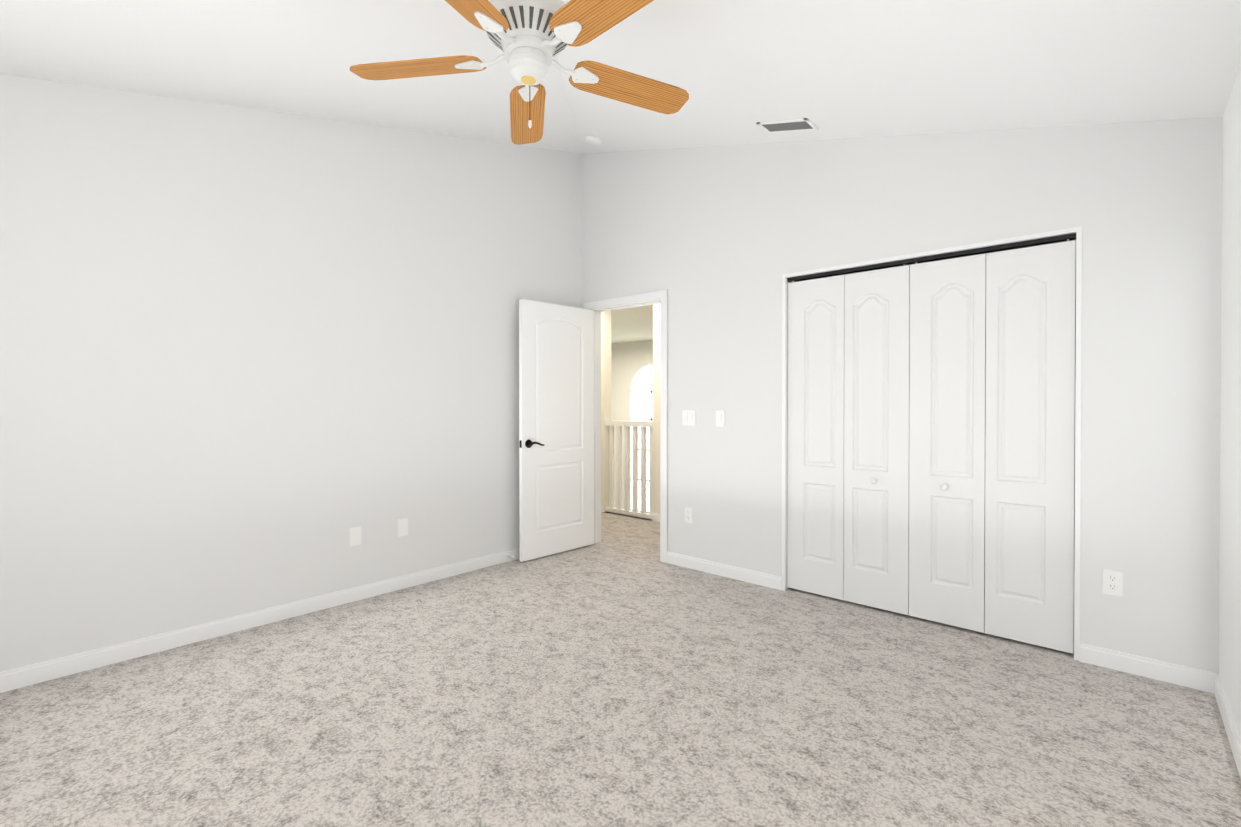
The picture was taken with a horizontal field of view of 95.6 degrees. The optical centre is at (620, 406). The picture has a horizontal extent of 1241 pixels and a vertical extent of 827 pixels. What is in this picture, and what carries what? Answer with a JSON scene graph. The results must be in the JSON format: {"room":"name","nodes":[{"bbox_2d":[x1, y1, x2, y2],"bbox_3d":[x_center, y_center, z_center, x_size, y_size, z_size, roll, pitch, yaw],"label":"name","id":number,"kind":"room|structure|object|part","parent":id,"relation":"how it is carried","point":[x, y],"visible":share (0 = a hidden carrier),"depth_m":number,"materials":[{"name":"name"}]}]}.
{"room":"empty bedroom","nodes":[
{"label":"empty bedroom","id":0,"kind":"room"},
{"bbox_2d":[0,74,580,671],"bbox_3d":[-1.820,-0.612,3.403,0.120,3.850,4.530,0,1,42],"label":"wall","id":1,"kind":"structure","parent":0,"point":[252,360],"depth_m":3.06,"materials":[{"name":"white paint"}]},
{"bbox_2d":[0,548,518,692],"bbox_3d":[-1.771,1.171,3.372,0.013,0.085,4.290,0,1,42],"label":"baseboard","id":2,"kind":"structure","parent":1,"relation":"attached to","point":[16,678],"depth_m":2.98,"materials":[{"name":"white paint"}]},
{"bbox_2d":[350,526,360,546],"bbox_3d":[-1.658,0.812,3.516,0.016,0.115,0.070,0,1,42],"label":"outlet","id":3,"kind":"object","parent":1,"relation":"attached to","point":[355,536],"visible":1,"depth_m":3.51,"materials":[{"name":"white plastic"}]},
{"bbox_2d":[398,518,407,536],"bbox_3d":[-1.448,0.806,3.744,0.009,0.115,0.070,0,1,42],"label":"electrical outlet","id":4,"kind":"object","parent":1,"relation":"attached to","point":[402,527],"visible":1,"depth_m":3.74,"materials":[{"name":"white plastic"}]},
{"bbox_2d":[0,512,1240,826],"bbox_3d":[-0.739,1.265,3.192,6.190,0.100,5.640,0,1,42],"label":"floor","id":5,"kind":"structure","parent":0,"point":[620,674],"depth_m":2.18,"materials":[{"name":"carpet"}]},
{"bbox_2d":[606,420,652,519],"bbox_3d":[0.117,0.677,6.128,0.700,1.025,0.070,0,1,42],"label":"railing","id":6,"kind":"object","parent":5,"relation":"on","point":[611,424],"visible":0.9,"depth_m":6.12,"materials":[{"name":"white paint"}]},
{"bbox_2d":[0,0,1240,153],"bbox_3d":[-0.310,-1.783,2.091,4.370,1.257,4.917,0,1,42],"label":"ceiling","id":7,"kind":"structure","parent":0,"point":[737,70],"depth_m":2.49,"materials":[{"name":"white paint"}]},
{"bbox_2d":[350,0,688,144],"bbox_3d":[-0.308,-1.381,2.033,1.279,0.672,1.328,0,1,42],"label":"fan","id":8,"kind":"object","parent":7,"relation":"hanging from","point":[530,38],"visible":1,"depth_m":2.06,"materials":[{"name":"brown wood"}]},
{"bbox_3d":[-0.766,-1.278,2.130,0.468,0.038,0.364,0,1,42],"label":"blade","id":9,"kind":"part","parent":8,"relation":"part of","materials":[{"name":"brown wood"}]},
{"bbox_3d":[-0.527,-1.275,1.682,0.253,0.038,0.511,0,1,42],"label":"blade","id":10,"kind":"part","parent":8,"relation":"part of","materials":[{"name":"brown wood"}]},
{"bbox_3d":[-0.338,-1.458,2.069,0.316,0.519,0.316,0,1,42],"label":"motor","id":11,"kind":"part","parent":8,"relation":"part of","materials":[{"name":"white metal"}]},
{"bbox_3d":[-0.412,-1.281,2.496,0.452,0.038,0.389,0,1,42],"label":"blade","id":12,"kind":"part","parent":8,"relation":"part of","materials":[{"name":"brown wood"}]},
{"bbox_3d":[-0.341,-1.148,2.121,0.004,0.140,0.004,0,1,42],"label":"chain","id":13,"kind":"part","parent":8,"relation":"part of","materials":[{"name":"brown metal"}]},
{"bbox_3d":[-0.029,-1.276,1.770,0.511,0.038,0.162,0,1,42],"label":"blade","id":14,"kind":"part","parent":8,"relation":"part of","materials":[{"name":"brown wood"}]},
{"bbox_3d":[0.044,-1.279,2.272,0.282,0.038,0.505,0,1,42],"label":"blade","id":15,"kind":"part","parent":8,"relation":"part of","materials":[{"name":"brown wood"}]},
{"bbox_2d":[585,136,601,144],"bbox_3d":[-0.210,-2.078,4.422,0.136,0.041,0.136,19,13,40],"label":"smoke detector","id":16,"kind":"object","parent":7,"relation":"attached to","point":[593,140],"visible":1,"depth_m":4.38,"materials":[{"name":"white plastic"}]},
{"bbox_2d":[757,118,818,132],"bbox_3d":[1.002,-1.683,3.384,0.330,0.009,0.160,19,13,40],"label":"ceiling vent","id":17,"kind":"object","parent":7,"relation":"in","point":[803,124],"visible":1,"depth_m":3.37,"materials":[{"name":"white plastic"}]},
{"bbox_2d":[601,304,659,520],"bbox_3d":[0.105,1.344,6.143,3.750,5.500,0.120,0,1,42],"label":"wall","id":18,"kind":"structure","parent":0,"point":[621,363],"depth_m":6.10,"materials":[{"name":"white paint"}]},
{"bbox_2d":[601,504,659,522],"bbox_3d":[0.115,1.153,6.043,3.655,0.085,0.013,0,1,42],"label":"baseboard","id":19,"kind":"structure","parent":18,"relation":"attached to","point":[655,517],"depth_m":5.82,"materials":[{"name":"white paint"}]},
{"bbox_2d":[629,362,652,513],"bbox_3d":[0.608,0.631,10.945,1.140,2.960,0.050,0,1,42],"label":"window","id":20,"kind":"structure","parent":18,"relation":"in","point":[641,396],"depth_m":11.15,"materials":[{"name":"white paint"}]},
{"bbox_2d":[611,305,652,343],"bbox_3d":[-0.630,-1.314,8.805,8.675,0.100,5.110,0,1,42],"label":"ceiling","id":21,"kind":"structure","parent":0,"point":[634,324],"depth_m":8.72,"materials":[{"name":"white paint"}]},
{"bbox_2d":[581,117,1222,673],"bbox_3d":[1.137,-0.614,3.714,3.870,3.850,0.120,0,1,42],"label":"wall","id":22,"kind":"structure","parent":0,"point":[715,243],"depth_m":2.94,"materials":[{"name":"white paint"}]},
{"bbox_2d":[519,299,593,561],"bbox_3d":[-0.482,0.186,4.577,0.096,2.015,0.758,0,1,44],"label":"door","id":23,"kind":"structure","parent":22,"relation":"in","point":[556,419],"depth_m":4.55,"materials":[{"name":"white paint"}]},
{"bbox_3d":[-0.661,0.292,4.366,0.061,0.066,0.147,0,1,44],"label":"inside door handle","id":24,"kind":"part","parent":23,"relation":"part of","materials":[{"name":"black metal"}]},
{"bbox_2d":[584,290,666,562],"bbox_3d":[0.069,0.155,4.677,0.898,2.099,0.152,0,1,42],"label":"door frame","id":25,"kind":"structure","parent":22,"relation":"attached to","point":[597,425],"depth_m":4.53,"materials":[{"name":"white paint"}]},
{"bbox_2d":[685,507,692,522],"bbox_3d":[0.508,0.813,4.200,0.070,0.115,0.009,0,1,42],"label":"electrical outlet","id":26,"kind":"object","parent":22,"relation":"attached to","point":[688,514],"visible":1,"depth_m":4.19,"materials":[{"name":"white plastic"}]},
{"bbox_2d":[682,410,695,425],"bbox_3d":[0.507,0.088,4.193,0.115,0.115,0.014,0,1,42],"label":"double light switch","id":27,"kind":"object","parent":22,"relation":"attached to","point":[688,417],"visible":1,"depth_m":4.19,"materials":[{"name":"white plastic"}]},
{"bbox_2d":[716,410,724,426],"bbox_3d":[0.709,0.089,4.012,0.070,0.115,0.014,0,1,42],"label":"light switch","id":28,"kind":"object","parent":22,"relation":"attached to","point":[720,418],"visible":1,"depth_m":4.01,"materials":[{"name":"white plastic"}]},
{"bbox_2d":[667,552,781,589],"bbox_3d":[0.704,1.166,4.024,0.958,0.085,0.013,0,1,42],"label":"baseboard","id":29,"kind":"structure","parent":22,"relation":"attached to","point":[750,576],"depth_m":3.98,"materials":[{"name":"white paint"}]},
{"bbox_2d":[787,275,844,599],"bbox_3d":[1.244,0.194,3.591,0.366,2.000,0.028,0,1,42],"label":"closet door leaf","id":30,"kind":"structure","parent":22,"relation":"in","point":[815,506],"depth_m":3.58,"materials":[{"name":"white paint"}]},
{"bbox_2d":[844,265,909,614],"bbox_3d":[1.518,0.196,3.345,0.366,2.000,0.028,0,1,42],"label":"closet door leaf","id":31,"kind":"structure","parent":22,"relation":"in","point":[876,401],"depth_m":3.33,"materials":[{"name":"white paint"}]},
{"bbox_2d":[870,478,947,489],"bbox_3d":[1.635,0.442,3.201,0.404,0.036,0.034,0,1,42],"label":"door knob","id":32,"kind":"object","parent":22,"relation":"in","point":[943,486],"depth_m":3.08,"materials":[{"name":"white paint"}]},
{"bbox_2d":[787,233,1075,281],"bbox_3d":[1.655,-0.826,3.215,1.475,0.021,0.034,0,1,42],"label":"door track","id":33,"kind":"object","parent":22,"relation":"attached to","point":[964,253],"depth_m":3.09,"materials":[{"name":"black metal"}]},
{"bbox_2d":[909,254,985,632],"bbox_3d":[1.792,0.197,3.099,0.366,2.000,0.028,0,1,42],"label":"closet door leaf","id":34,"kind":"structure","parent":22,"relation":"in","point":[947,412],"depth_m":3.08,"materials":[{"name":"white paint"}]},
{"bbox_2d":[985,240,1075,653],"bbox_3d":[2.067,0.199,2.853,0.366,2.000,0.028,0,1,42],"label":"closet door leaf","id":35,"kind":"structure","parent":22,"relation":"in","point":[1030,437],"depth_m":2.84,"materials":[{"name":"white paint"}]},
{"bbox_2d":[1103,569,1122,595],"bbox_3d":[2.281,0.819,2.610,0.070,0.115,0.009,0,1,42],"label":"electrical outlet","id":36,"kind":"object","parent":22,"relation":"attached to","point":[1112,582],"visible":1,"depth_m":2.61,"materials":[{"name":"white plastic"}]},
{"bbox_2d":[1079,643,1207,691],"bbox_3d":[2.352,1.177,2.547,0.428,0.085,0.013,0,1,42],"label":"baseboard","id":37,"kind":"structure","parent":22,"relation":"attached to","point":[1168,672],"depth_m":2.53,"materials":[{"name":"white paint"}]},
{"bbox_2d":[782,226,1081,660],"bbox_3d":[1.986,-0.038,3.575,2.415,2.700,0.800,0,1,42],"label":"door frame","id":38,"kind":"structure","parent":0,"point":[971,255],"depth_m":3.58,"materials":[{"name":"white paint"}]},
{"bbox_2d":[1219,64,1240,736],"bbox_3d":[1.401,-0.595,1.019,0.120,3.850,5.280,0,1,42],"label":"wall","id":39,"kind":"structure","parent":0,"point":[1230,568],"depth_m":2.14,"materials":[{"name":"white paint"}]},
{"bbox_2d":[1208,671,1240,778],"bbox_3d":[1.102,1.189,0.796,0.013,0.085,4.290,0,1,42],"label":"baseboard","id":40,"kind":"structure","parent":39,"relation":"attached to","point":[1215,686],"depth_m":2.12,"materials":[{"name":"white paint"}]}
]}

